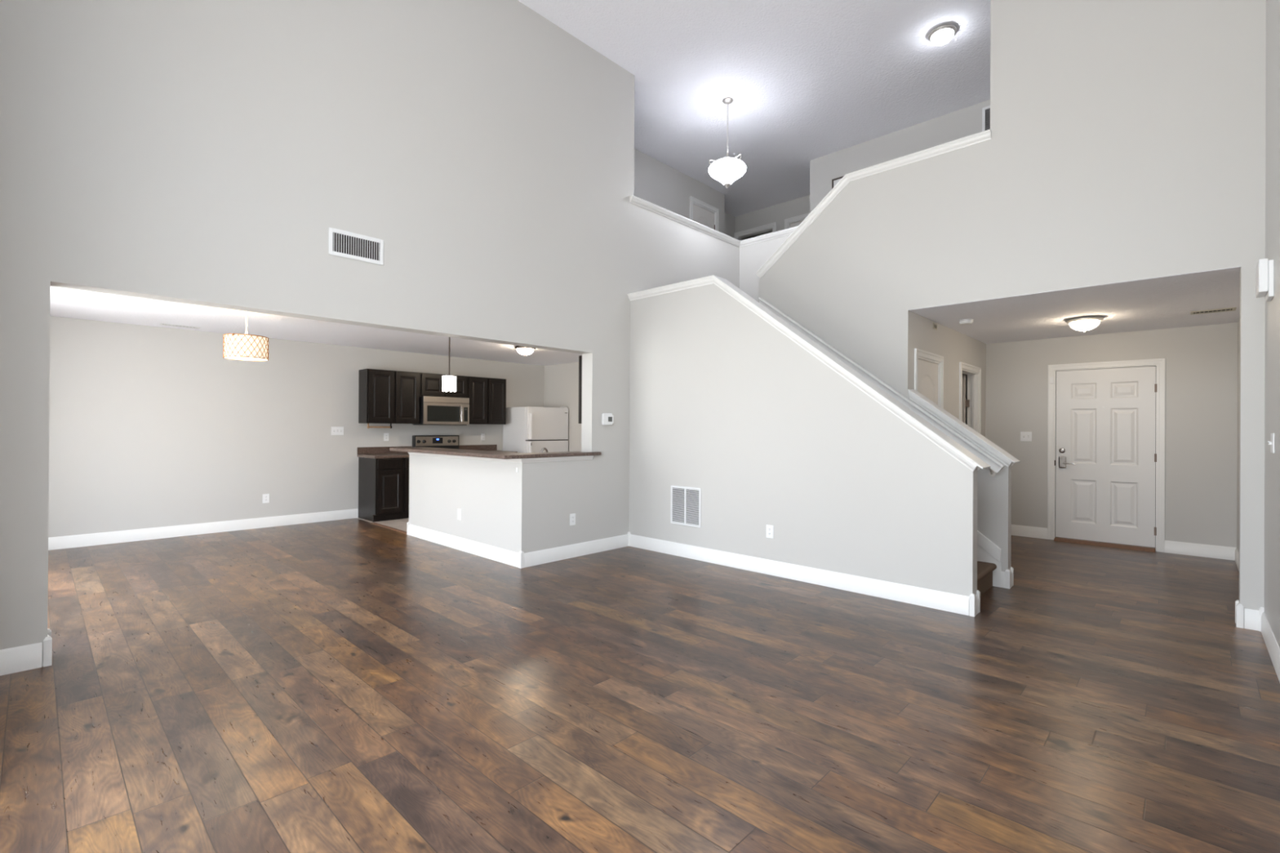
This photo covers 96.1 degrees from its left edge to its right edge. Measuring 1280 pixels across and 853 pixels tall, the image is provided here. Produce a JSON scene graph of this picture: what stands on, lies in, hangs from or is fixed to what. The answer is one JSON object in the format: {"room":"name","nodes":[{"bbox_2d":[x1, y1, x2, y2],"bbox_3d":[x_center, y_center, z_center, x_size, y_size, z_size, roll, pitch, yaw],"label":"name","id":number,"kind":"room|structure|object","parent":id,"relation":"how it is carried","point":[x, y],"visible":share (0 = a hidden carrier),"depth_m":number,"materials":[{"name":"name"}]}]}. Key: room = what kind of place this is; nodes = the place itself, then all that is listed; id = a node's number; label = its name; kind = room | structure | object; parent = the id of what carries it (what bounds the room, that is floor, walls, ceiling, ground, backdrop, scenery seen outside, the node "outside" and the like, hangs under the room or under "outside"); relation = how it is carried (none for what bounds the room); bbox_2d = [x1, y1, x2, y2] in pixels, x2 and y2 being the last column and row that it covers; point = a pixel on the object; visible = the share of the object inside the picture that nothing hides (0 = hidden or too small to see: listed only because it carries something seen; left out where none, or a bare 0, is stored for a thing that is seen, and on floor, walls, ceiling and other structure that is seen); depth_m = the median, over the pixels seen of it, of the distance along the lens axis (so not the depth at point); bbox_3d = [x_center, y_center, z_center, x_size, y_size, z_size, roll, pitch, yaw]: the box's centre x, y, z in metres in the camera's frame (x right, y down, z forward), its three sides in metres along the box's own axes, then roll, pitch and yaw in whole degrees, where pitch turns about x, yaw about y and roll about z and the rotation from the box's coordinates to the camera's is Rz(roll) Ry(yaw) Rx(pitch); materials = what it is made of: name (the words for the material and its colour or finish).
{"room":"living room","nodes":[
{"label":"living room","id":0,"kind":"room"},
{"bbox_2d":[48,315,544,537],"bbox_3d":[-4.267,-0.133,8.250,0.120,2.910,7.281,0,0,44],"label":"wall","id":1,"kind":"structure","parent":0,"point":[150,427],"depth_m":7.07,"materials":[{"name":"grey paint"}]},
{"bbox_2d":[48,508,358,550],"bbox_3d":[-5.360,1.247,7.008,0.015,0.133,3.690,0,0,44],"label":"baseboard","id":2,"kind":"structure","parent":1,"relation":"attached to","point":[129,535],"depth_m":6.94,"materials":[{"name":"white wood"}]},
{"bbox_2d":[262,493,269,502],"bbox_3d":[-4.882,0.940,7.514,0.009,0.118,0.074,0,0,44],"label":"wall outlet","id":3,"kind":"object","parent":1,"relation":"attached to","point":[265,496],"visible":1,"depth_m":7.51,"materials":[{"name":"white plastic"}]},
{"bbox_2d":[331,426,343,435],"bbox_3d":[-4.274,0.062,8.140,0.022,0.118,0.165,0,0,44],"label":"light switch","id":4,"kind":"object","parent":1,"relation":"attached to","point":[335,430],"visible":1,"depth_m":8.14,"materials":[{"name":"white plastic"}]},
{"bbox_2d":[356,446,411,454],"bbox_3d":[-3.816,0.354,8.625,0.019,0.102,0.805,0,0,44],"label":"backsplash","id":5,"kind":"structure","parent":1,"relation":"attached to","point":[378,450],"depth_m":8.53,"materials":[{"name":"brown laminate"}]},
{"bbox_2d":[383,433,388,440],"bbox_3d":[-3.807,0.158,8.641,0.009,0.118,0.074,0,0,44],"label":"wall outlet","id":6,"kind":"object","parent":1,"relation":"attached to","point":[385,435],"visible":1,"depth_m":8.63,"materials":[{"name":"white plastic"}]},
{"bbox_2d":[358,368,419,423],"bbox_3d":[-3.700,-0.432,8.526,0.320,0.773,0.777,0,0,44],"label":"upper cabinet","id":7,"kind":"object","parent":1,"relation":"attached to","point":[384,396],"visible":1,"depth_m":8.36,"materials":[{"name":"brown wood"}]},
{"bbox_2d":[367,422,391,428],"bbox_3d":[-3.788,-0.009,8.378,0.040,0.074,0.343,0,0,44],"label":"paper towel holder","id":8,"kind":"object","parent":7,"relation":"attached to","point":[368,426],"visible":0.98,"depth_m":8.37,"materials":[{"name":"brown wood"}]},
{"bbox_2d":[419,373,466,398],"bbox_3d":[-3.158,-0.637,9.095,0.320,0.355,0.788,0,0,44],"label":"upper cabinet","id":9,"kind":"object","parent":1,"relation":"attached to","point":[430,384],"visible":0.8,"depth_m":8.90,"materials":[{"name":"brown wood"}]},
{"bbox_2d":[411,395,469,425],"bbox_3d":[-3.114,-0.239,9.042,0.459,0.436,0.758,0,0,44],"label":"microwave","id":10,"kind":"object","parent":9,"relation":"attached to","point":[433,411],"visible":0.97,"depth_m":8.89,"materials":[{"name":"silver metal"}]},
{"bbox_2d":[458,444,497,450],"bbox_3d":[-2.749,0.363,9.748,0.019,0.102,0.741,0,0,44],"label":"backsplash","id":11,"kind":"structure","parent":1,"relation":"attached to","point":[480,447],"depth_m":9.76,"materials":[{"name":"brown laminate"}]},
{"bbox_2d":[480,433,484,440],"bbox_3d":[-2.678,0.179,9.829,0.009,0.118,0.074,0,0,44],"label":"wall outlet","id":12,"kind":"object","parent":1,"relation":"attached to","point":[482,435],"visible":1,"depth_m":9.82,"materials":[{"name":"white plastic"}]},
{"bbox_2d":[466,376,506,424],"bbox_3d":[-2.635,-0.424,9.646,0.320,0.773,0.730,0,0,44],"label":"upper cabinet","id":13,"kind":"object","parent":1,"relation":"attached to","point":[486,396],"visible":0.91,"depth_m":9.52,"materials":[{"name":"brown wood"}]},
{"bbox_2d":[49,286,582,365],"bbox_3d":[-2.758,-1.178,6.845,3.999,0.060,7.011,0,0,44],"label":"ceiling","id":14,"kind":"structure","parent":0,"point":[64,302],"depth_m":6.65,"materials":[{"name":"white paint"}]},
{"bbox_2d":[159,323,200,328],"bbox_3d":[-5.301,-1.158,6.640,0.114,0.008,0.360,0,0,44],"label":"ceiling vent","id":15,"kind":"object","parent":14,"relation":"in","point":[163,324],"visible":1,"depth_m":6.62,"materials":[{"name":"white metal"}]},
{"bbox_2d":[222,311,269,361],"bbox_3d":[-3.808,-0.904,5.570,0.369,0.504,0.369,0,0,44],"label":"drum pendant","id":16,"kind":"object","parent":14,"relation":"hanging from","point":[241,347],"visible":0.94,"depth_m":5.44,"materials":[{"name":"beige fabric"}]},
{"bbox_2d":[226,356,266,359],"bbox_3d":[-3.809,-0.664,5.570,0.344,0.004,0.344,0,0,44],"label":"diffuser","id":17,"kind":"object","parent":16,"relation":"attached to","point":[227,357],"depth_m":5.56,"materials":[{"name":"white"}]},
{"bbox_2d":[441,337,457,391],"bbox_3d":[-2.148,-0.769,6.490,0.162,0.750,0.162,0,0,-25],"label":"mini pendant","id":18,"kind":"object","parent":14,"relation":"hanging from","point":[449,382],"visible":0.77,"depth_m":6.44,"materials":[{"name":"white glass"}]},
{"bbox_2d":[514,346,535,355],"bbox_3d":[-1.631,-1.067,8.180,0.296,0.141,0.296,0,0,44],"label":"ceiling light","id":19,"kind":"object","parent":14,"relation":"attached to","point":[523,350],"visible":0.94,"depth_m":8.10,"materials":[{"name":"white glass"}]},
{"bbox_2d":[0,0,739,666],"bbox_3d":[-0.584,-1.323,6.110,0.165,5.325,9.239,0,0,44],"label":"wall","id":20,"kind":"structure","parent":0,"point":[205,153],"depth_m":4.16,"materials":[{"name":"grey paint"}]},
{"bbox_2d":[0,628,52,675],"bbox_3d":[-3.497,1.237,3.054,0.199,0.158,0.524,0,0,44],"label":"baseboard","id":21,"kind":"structure","parent":20,"relation":"attached to","point":[28,657],"depth_m":3.11,"materials":[{"name":"white wood"}]},
{"bbox_2d":[328,226,383,265],"bbox_3d":[-2.138,-1.358,4.348,0.008,0.199,0.395,0,0,44],"label":"air vent","id":22,"kind":"object","parent":20,"relation":"in","point":[342,243],"visible":1,"depth_m":4.34,"materials":[{"name":"white metal"}]},
{"bbox_2d":[569,513,575,525],"bbox_3d":[-0.687,0.950,5.883,0.009,0.118,0.074,0,0,44],"label":"wall outlet","id":23,"kind":"object","parent":20,"relation":"attached to","point":[572,517],"visible":1,"depth_m":5.88,"materials":[{"name":"white plastic"}]},
{"bbox_2d":[578,355,582,423],"bbox_3d":[-0.295,-0.416,6.768,0.316,0.772,0.880,0,0,44],"label":"upper cabinet","id":24,"kind":"object","parent":20,"relation":"attached to","point":[580,357],"visible":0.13,"depth_m":6.52,"materials":[{"name":"brown wood"}]},
{"bbox_2d":[601,413,613,425],"bbox_3d":[-0.347,-0.079,6.217,0.035,0.128,0.154,0,0,44],"label":"thermostat","id":25,"kind":"object","parent":20,"relation":"attached to","point":[607,419],"visible":1,"depth_m":6.20,"materials":[{"name":"white plastic"}]},
{"bbox_2d":[630,195,797,247],"bbox_3d":[1.454,-2.550,6.614,2.417,0.072,2.354,0,0,44],"label":"trim","id":26,"kind":"structure","parent":20,"relation":"attached to","point":[635,200],"depth_m":7.44,"materials":[{"name":"white wood"}]},
{"bbox_2d":[408,453,591,553],"bbox_3d":[-1.675,0.817,6.572,2.372,1.034,0.878,0,0,44],"label":"wall","id":27,"kind":"structure","parent":0,"point":[529,509],"depth_m":5.87,"materials":[{"name":"grey paint"}]},
{"bbox_2d":[370,522,406,533],"bbox_3d":[-3.247,1.323,7.497,1.175,0.008,0.060,0,0,44],"label":"trim","id":28,"kind":"structure","parent":27,"relation":"attached to","point":[374,523],"depth_m":7.50,"materials":[{"name":"brown wood"}]},
{"bbox_2d":[457,508,461,519],"bbox_3d":[-1.955,0.951,6.225,0.074,0.118,0.009,0,0,44],"label":"wall outlet","id":29,"kind":"object","parent":27,"relation":"attached to","point":[459,511],"visible":1,"depth_m":6.22,"materials":[{"name":"white plastic"}]},
{"bbox_2d":[389,447,601,459],"bbox_3d":[-1.718,0.281,6.531,2.482,0.036,1.195,0,0,44],"label":"countertop","id":30,"kind":"structure","parent":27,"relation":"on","point":[461,452],"depth_m":5.85,"materials":[{"name":"brown laminate"}]},
{"bbox_2d":[408,452,593,462],"bbox_3d":[-1.671,0.323,6.551,2.404,0.045,0.910,0,0,44],"label":"trim","id":31,"kind":"structure","parent":27,"relation":"attached to","point":[588,457],"depth_m":5.80,"materials":[{"name":"white"}]},
{"bbox_2d":[543,361,582,451],"bbox_3d":[-0.309,0.068,9.427,3.999,2.560,0.120,0,0,44],"label":"wall","id":32,"kind":"structure","parent":0,"point":[561,381],"depth_m":10.28,"materials":[{"name":"grey paint"}]},
{"bbox_2d":[0,517,1279,852],"bbox_3d":[-0.263,1.401,5.784,9.331,0.120,9.239,0,0,44],"label":"floor","id":33,"kind":"structure","parent":0,"point":[351,685],"depth_m":2.73,"materials":[{"name":"brown wood"}]},
{"bbox_2d":[358,457,403,521],"bbox_3d":[-3.726,0.885,8.278,0.630,0.882,0.387,0,0,44],"label":"base cabinet","id":34,"kind":"object","parent":33,"relation":"on","point":[380,481],"visible":0.97,"depth_m":8.09,"materials":[{"name":"brown wood"}]},
{"bbox_2d":[356,446,411,458],"bbox_3d":[-3.591,0.374,8.411,0.640,0.140,0.805,0,0,44],"label":"countertop","id":35,"kind":"structure","parent":34,"relation":"on","point":[378,452],"depth_m":8.40,"materials":[{"name":"brown laminate"}]},
{"bbox_2d":[400,457,408,519],"bbox_3d":[-3.456,0.887,8.562,0.630,0.882,0.390,0,0,44],"label":"base cabinet","id":36,"kind":"object","parent":33,"relation":"on","point":[405,514],"visible":0.26,"depth_m":8.23,"materials":[{"name":"brown wood"}]},
{"bbox_2d":[412,435,458,448],"bbox_3d":[-3.021,0.726,8.956,0.712,1.170,0.758,0,0,44],"label":"range","id":37,"kind":"object","parent":33,"relation":"on","point":[451,442],"visible":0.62,"depth_m":9.13,"materials":[{"name":"silver metal"}]},
{"bbox_2d":[502,406,568,453],"bbox_3d":[-1.821,0.496,10.139,0.789,1.690,0.876,0,0,44],"label":"refrigerator","id":38,"kind":"object","parent":33,"relation":"on","point":[526,429],"visible":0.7,"depth_m":9.86,"materials":[{"name":"white metal"}]},
{"bbox_2d":[977,560,996,595],"bbox_3d":[1.902,-0.004,6.151,3.387,2.716,2.047,0,0,44],"label":"stairs","id":39,"kind":"structure","parent":33,"relation":"on","point":[984,570],"depth_m":4.73,"materials":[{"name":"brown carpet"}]},
{"bbox_3d":[-2.532,0.894,9.535,0.630,0.882,0.734,0,0,44],"label":"base cabinet","id":40,"kind":"object","parent":33,"relation":"on","visible":0},
{"bbox_2d":[458,444,517,452],"bbox_3d":[-2.524,0.383,9.534,0.640,0.140,0.741,0,0,44],"label":"countertop","id":41,"kind":"structure","parent":40,"relation":"on","point":[480,447],"depth_m":9.77,"materials":[{"name":"brown laminate"}]},
{"bbox_2d":[492,450,517,452],"bbox_3d":[-2.524,0.434,9.534,0.640,0.038,0.741,0,0,44],"label":"countertop","id":42,"kind":"structure","parent":41,"relation":"on","point":[492,451],"depth_m":9.77,"materials":[{"name":"brown laminate"}]},
{"bbox_3d":[-0.596,0.880,6.685,0.630,0.920,2.180,0,0,44],"label":"cabinet","id":43,"kind":"object","parent":33,"relation":"on","visible":0},
{"bbox_2d":[540,447,547,452],"bbox_3d":[-1.011,0.317,6.016,0.055,0.197,0.158,0,0,17],"label":"faucet","id":44,"kind":"object","parent":43,"relation":"on","point":[543,448],"visible":0.38,"depth_m":6.01,"materials":[{"name":"silver metal"}]},
{"bbox_2d":[634,148,724,233],"bbox_3d":[0.377,-2.518,8.190,1.136,2.915,3.888,0,0,41],"label":"wall","id":45,"kind":"structure","parent":0,"point":[657,183],"depth_m":8.78,"materials":[{"name":"grey paint"}]},
{"bbox_2d":[689,195,719,231],"bbox_3d":[1.012,-2.607,9.457,0.135,2.109,0.760,0,0,44],"label":"door","id":46,"kind":"structure","parent":45,"relation":"in","point":[705,215],"depth_m":9.43,"materials":[{"name":"white wood"}]},
{"bbox_2d":[724,212,734,238],"bbox_3d":[1.533,-2.757,10.439,0.465,2.415,1.235,0,0,44],"label":"wall","id":47,"kind":"structure","parent":0,"point":[729,220],"depth_m":10.75,"materials":[{"name":"grey paint"}]},
{"bbox_2d":[517,0,991,217],"bbox_3d":[-0.031,-4.043,6.065,9.411,0.120,9.905,0,0,44],"label":"ceiling","id":48,"kind":"structure","parent":0,"point":[806,81],"depth_m":6.43,"materials":[{"name":"white paint"}]},
{"bbox_2d":[708,97,746,188],"bbox_3d":[1.065,-3.437,7.010,0.456,1.074,0.456,0,0,44],"label":"pendant","id":49,"kind":"object","parent":48,"relation":"hanging from","point":[726,170],"visible":1,"depth_m":6.90,"materials":[{"name":"white glass"}]},
{"bbox_2d":[928,23,956,45],"bbox_3d":[3.037,-3.900,5.782,0.254,0.131,0.254,0,0,44],"label":"ceiling light","id":50,"kind":"object","parent":48,"relation":"attached to","point":[942,34],"visible":1,"depth_m":5.72,"materials":[{"name":"white glass"}]},
{"bbox_2d":[739,235,789,302],"bbox_3d":[2.306,-1.392,7.272,2.423,2.300,0.115,0,0,44],"label":"wall","id":51,"kind":"structure","parent":0,"point":[753,257],"depth_m":7.90,"materials":[{"name":"grey paint"}]},
{"bbox_2d":[734,195,809,240],"bbox_3d":[4.553,-2.692,9.082,6.674,2.515,1.200,0,0,44],"label":"wall","id":52,"kind":"structure","parent":0,"point":[778,213],"depth_m":10.31,"materials":[{"name":"grey paint"}]},
{"bbox_2d":[734,222,776,240],"bbox_3d":[2.165,-2.598,10.640,0.901,2.109,0.210,0,0,44],"label":"door","id":53,"kind":"structure","parent":52,"relation":"in","point":[766,228],"depth_m":10.57,"materials":[{"name":"white wood"}]},
{"bbox_2d":[784,212,809,229],"bbox_3d":[2.911,-2.595,9.879,0.901,2.109,0.135,0,0,44],"label":"door","id":54,"kind":"structure","parent":52,"relation":"in","point":[797,220],"depth_m":10.04,"materials":[{"name":"white wood"}]},
{"bbox_2d":[629,283,977,596],"bbox_3d":[1.175,-0.057,5.345,3.446,2.810,0.123,0,0,44],"label":"wall","id":55,"kind":"structure","parent":0,"point":[724,404],"depth_m":5.20,"materials":[{"name":"grey paint"}]},
{"bbox_2d":[670,485,701,527],"bbox_3d":[0.467,0.819,5.919,0.395,0.399,0.009,0,0,44],"label":"air vent","id":56,"kind":"object","parent":55,"relation":"in","point":[686,501],"visible":1,"depth_m":5.91,"materials":[{"name":"white metal"}]},
{"bbox_2d":[406,521,980,617],"bbox_3d":[-0.190,1.262,5.635,5.852,0.158,1.603,0,0,44],"label":"baseboard","id":57,"kind":"structure","parent":55,"relation":"attached to","point":[970,606],"depth_m":5.46,"materials":[{"name":"white wood"}]},
{"bbox_2d":[766,524,773,538],"bbox_3d":[1.181,0.957,5.240,0.074,0.118,0.009,0,0,44],"label":"wall outlet","id":58,"kind":"object","parent":55,"relation":"attached to","point":[770,529],"visible":1,"depth_m":5.23,"materials":[{"name":"white plastic"}]},
{"bbox_2d":[627,275,991,471],"bbox_3d":[1.205,-0.583,5.320,3.521,1.802,0.221,0,0,44],"label":"trim","id":59,"kind":"structure","parent":55,"relation":"attached to","point":[944,442],"depth_m":4.82,"materials":[{"name":"white wood"}]},
{"bbox_2d":[809,99,990,213],"bbox_3d":[4.183,-2.749,7.083,4.457,2.415,0.115,0,0,44],"label":"wall","id":60,"kind":"structure","parent":0,"point":[966,122],"depth_m":7.76,"materials":[{"name":"grey paint"}]},
{"bbox_2d":[831,175,844,188],"bbox_3d":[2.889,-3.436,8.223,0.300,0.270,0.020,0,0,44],"label":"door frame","id":61,"kind":"structure","parent":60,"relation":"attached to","point":[834,181],"depth_m":8.29,"materials":[{"name":"white wood"}]},
{"bbox_2d":[982,105,990,131],"bbox_3d":[4.316,-3.681,6.878,0.400,0.404,0.008,0,0,44],"label":"air vent","id":62,"kind":"object","parent":60,"relation":"in","point":[985,110],"visible":0.25,"depth_m":6.99,"materials":[{"name":"white metal"}]},
{"bbox_2d":[911,312,986,436],"bbox_3d":[3.498,0.059,6.521,0.115,2.610,2.765,0,0,44],"label":"wall","id":63,"kind":"structure","parent":0,"point":[955,347],"depth_m":6.39,"materials":[{"name":"grey paint"}]},
{"bbox_2d":[914,348,943,408],"bbox_3d":[2.898,0.306,5.849,0.173,2.109,0.863,0,0,44],"label":"door","id":64,"kind":"structure","parent":63,"relation":"in","point":[929,372],"depth_m":5.88,"materials":[{"name":"white wood"}]},
{"bbox_2d":[933,322,937,329],"bbox_3d":[3.055,-1.037,5.961,0.008,0.064,0.120,0,0,44],"label":"air vent","id":65,"kind":"object","parent":63,"relation":"in","point":[935,325],"visible":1,"depth_m":5.96,"materials":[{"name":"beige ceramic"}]},
{"bbox_2d":[758,0,1266,627],"bbox_3d":[2.791,-1.306,5.216,3.895,5.325,0.115,0,0,44],"label":"wall","id":66,"kind":"structure","parent":0,"point":[1127,143],"depth_m":4.55,"materials":[{"name":"grey paint"}]},
{"bbox_2d":[755,128,991,278],"bbox_3d":[2.210,-2.102,5.774,2.318,0.871,0.213,0,0,44],"label":"trim","id":67,"kind":"structure","parent":66,"relation":"attached to","point":[984,135],"depth_m":5.64,"materials":[{"name":"white wood"}]},
{"bbox_2d":[758,297,1004,476],"bbox_3d":[2.203,-0.508,5.631,2.357,1.861,0.094,0,0,44],"label":"handrail","id":68,"kind":"object","parent":66,"relation":"attached to","point":[997,466],"visible":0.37,"depth_m":5.37,"materials":[{"name":"white wood"}]},
{"bbox_2d":[907,389,1019,466],"bbox_3d":[2.869,-0.004,5.132,0.848,0.688,0.213,0,0,44],"label":"trim","id":69,"kind":"structure","parent":66,"relation":"attached to","point":[939,412],"depth_m":5.07,"materials":[{"name":"white wood"}]},
{"bbox_2d":[977,544,1001,587],"bbox_3d":[2.309,0.465,5.570,2.055,1.780,0.016,0,0,44],"label":"trim","id":70,"kind":"structure","parent":66,"relation":"attached to","point":[982,555],"depth_m":4.89,"materials":[{"name":"white wood"}]},
{"bbox_2d":[977,530,1001,563],"bbox_3d":[2.307,0.308,5.568,2.055,1.680,0.024,0,0,44],"label":"trim","id":71,"kind":"structure","parent":66,"relation":"attached to","point":[984,542],"depth_m":4.91,"materials":[{"name":"white wood"}]},
{"bbox_2d":[1000,566,1013,589],"bbox_3d":[2.841,1.278,5.149,0.829,0.158,0.149,0,0,44],"label":"baseboard","id":72,"kind":"structure","parent":66,"relation":"attached to","point":[1006,577],"depth_m":4.84,"materials":[{"name":"white"}]},
{"bbox_2d":[1235,600,1264,631],"bbox_3d":[4.143,1.283,3.907,0.139,0.158,0.155,0,0,44],"label":"baseboard","id":73,"kind":"structure","parent":66,"relation":"attached to","point":[1252,618],"depth_m":3.87,"materials":[{"name":"white"}]},
{"bbox_2d":[908,266,1240,343],"bbox_3d":[4.330,-1.110,5.659,2.273,0.060,2.880,0,0,44],"label":"ceiling","id":74,"kind":"structure","parent":0,"point":[1165,302],"depth_m":5.29,"materials":[{"name":"white paint"}]},
{"bbox_2d":[959,319,973,324],"bbox_3d":[3.326,-1.064,5.869,0.126,0.042,0.126,0,0,44],"label":"smoke detector","id":75,"kind":"object","parent":74,"relation":"attached to","point":[964,322],"visible":1,"depth_m":5.83,"materials":[{"name":"white plastic"}]},
{"bbox_2d":[1065,315,1103,332],"bbox_3d":[4.436,-1.008,5.745,0.304,0.141,0.304,0,0,44],"label":"ceiling light","id":76,"kind":"object","parent":74,"relation":"attached to","point":[1081,323],"visible":1,"depth_m":5.67,"materials":[{"name":"white glass"}]},
{"bbox_2d":[1190,307,1236,315],"bbox_3d":[5.316,-1.071,5.343,0.300,0.008,0.154,0,0,44],"label":"ceiling vent","id":77,"kind":"object","parent":74,"relation":"in","point":[1227,308],"visible":1,"depth_m":5.34,"materials":[{"name":"beige metal"}]},
{"bbox_2d":[962,322,1237,547],"bbox_3d":[4.372,-0.084,7.681,5.192,2.910,0.120,0,0,44],"label":"wall","id":78,"kind":"structure","parent":0,"point":[1201,369],"depth_m":6.26,"materials":[{"name":"grey paint"}]},
{"bbox_2d":[1020,431,1031,441],"bbox_3d":[4.807,0.125,7.168,0.119,0.118,0.022,0,0,44],"label":"light switch","id":79,"kind":"object","parent":78,"relation":"attached to","point":[1024,436],"visible":1,"depth_m":7.17,"materials":[{"name":"white plastic"}]},
{"bbox_2d":[1047,358,1165,552],"bbox_3d":[5.370,0.315,6.671,1.059,2.124,0.205,0,0,44],"label":"door","id":80,"kind":"structure","parent":78,"relation":"in","point":[1106,434],"depth_m":6.64,"materials":[{"name":"white wood"}]},
{"bbox_2d":[1011,524,1235,560],"bbox_3d":[5.303,1.308,6.692,2.273,0.133,0.015,0,0,44],"label":"baseboard","id":81,"kind":"structure","parent":78,"relation":"attached to","point":[1171,547],"depth_m":6.17,"materials":[{"name":"white"}]},
{"bbox_2d":[1236,0,1279,648],"bbox_3d":[3.303,-1.308,2.841,0.120,5.325,9.855,0,0,44],"label":"wall","id":82,"kind":"structure","parent":0,"point":[1272,336],"depth_m":3.49,"materials":[{"name":"grey paint"}]},
{"bbox_2d":[1235,547,1279,682],"bbox_3d":[3.038,1.287,2.670,0.015,0.133,8.969,0,0,44],"label":"baseboard","id":83,"kind":"structure","parent":82,"relation":"attached to","point":[1273,647],"depth_m":3.42,"materials":[{"name":"white"}]},
{"bbox_2d":[1255,257,1274,302],"bbox_3d":[3.829,-0.893,3.528,0.062,0.235,0.220,0,0,44],"label":"door chime","id":84,"kind":"object","parent":82,"relation":"attached to","point":[1264,268],"visible":1,"depth_m":3.46,"materials":[{"name":"white plastic"}]},
{"bbox_2d":[1267,433,1274,453],"bbox_3d":[3.762,0.099,3.433,0.022,0.118,0.119,0,0,44],"label":"light switch","id":85,"kind":"object","parent":82,"relation":"attached to","point":[1272,442],"visible":1,"depth_m":3.41,"materials":[{"name":"white plastic"}]},
{"bbox_3d":[2.950,0.063,7.832,2.486,2.600,1.619,0,0,44],"label":"wall","id":86,"kind":"structure","parent":0,"visible":0},
{"bbox_2d":[959,361,981,434],"bbox_3d":[3.667,0.314,7.215,0.865,2.109,0.891,0,0,44],"label":"door","id":87,"kind":"structure","parent":86,"relation":"in","point":[973,403],"depth_m":7.21,"materials":[{"name":"white wood"}]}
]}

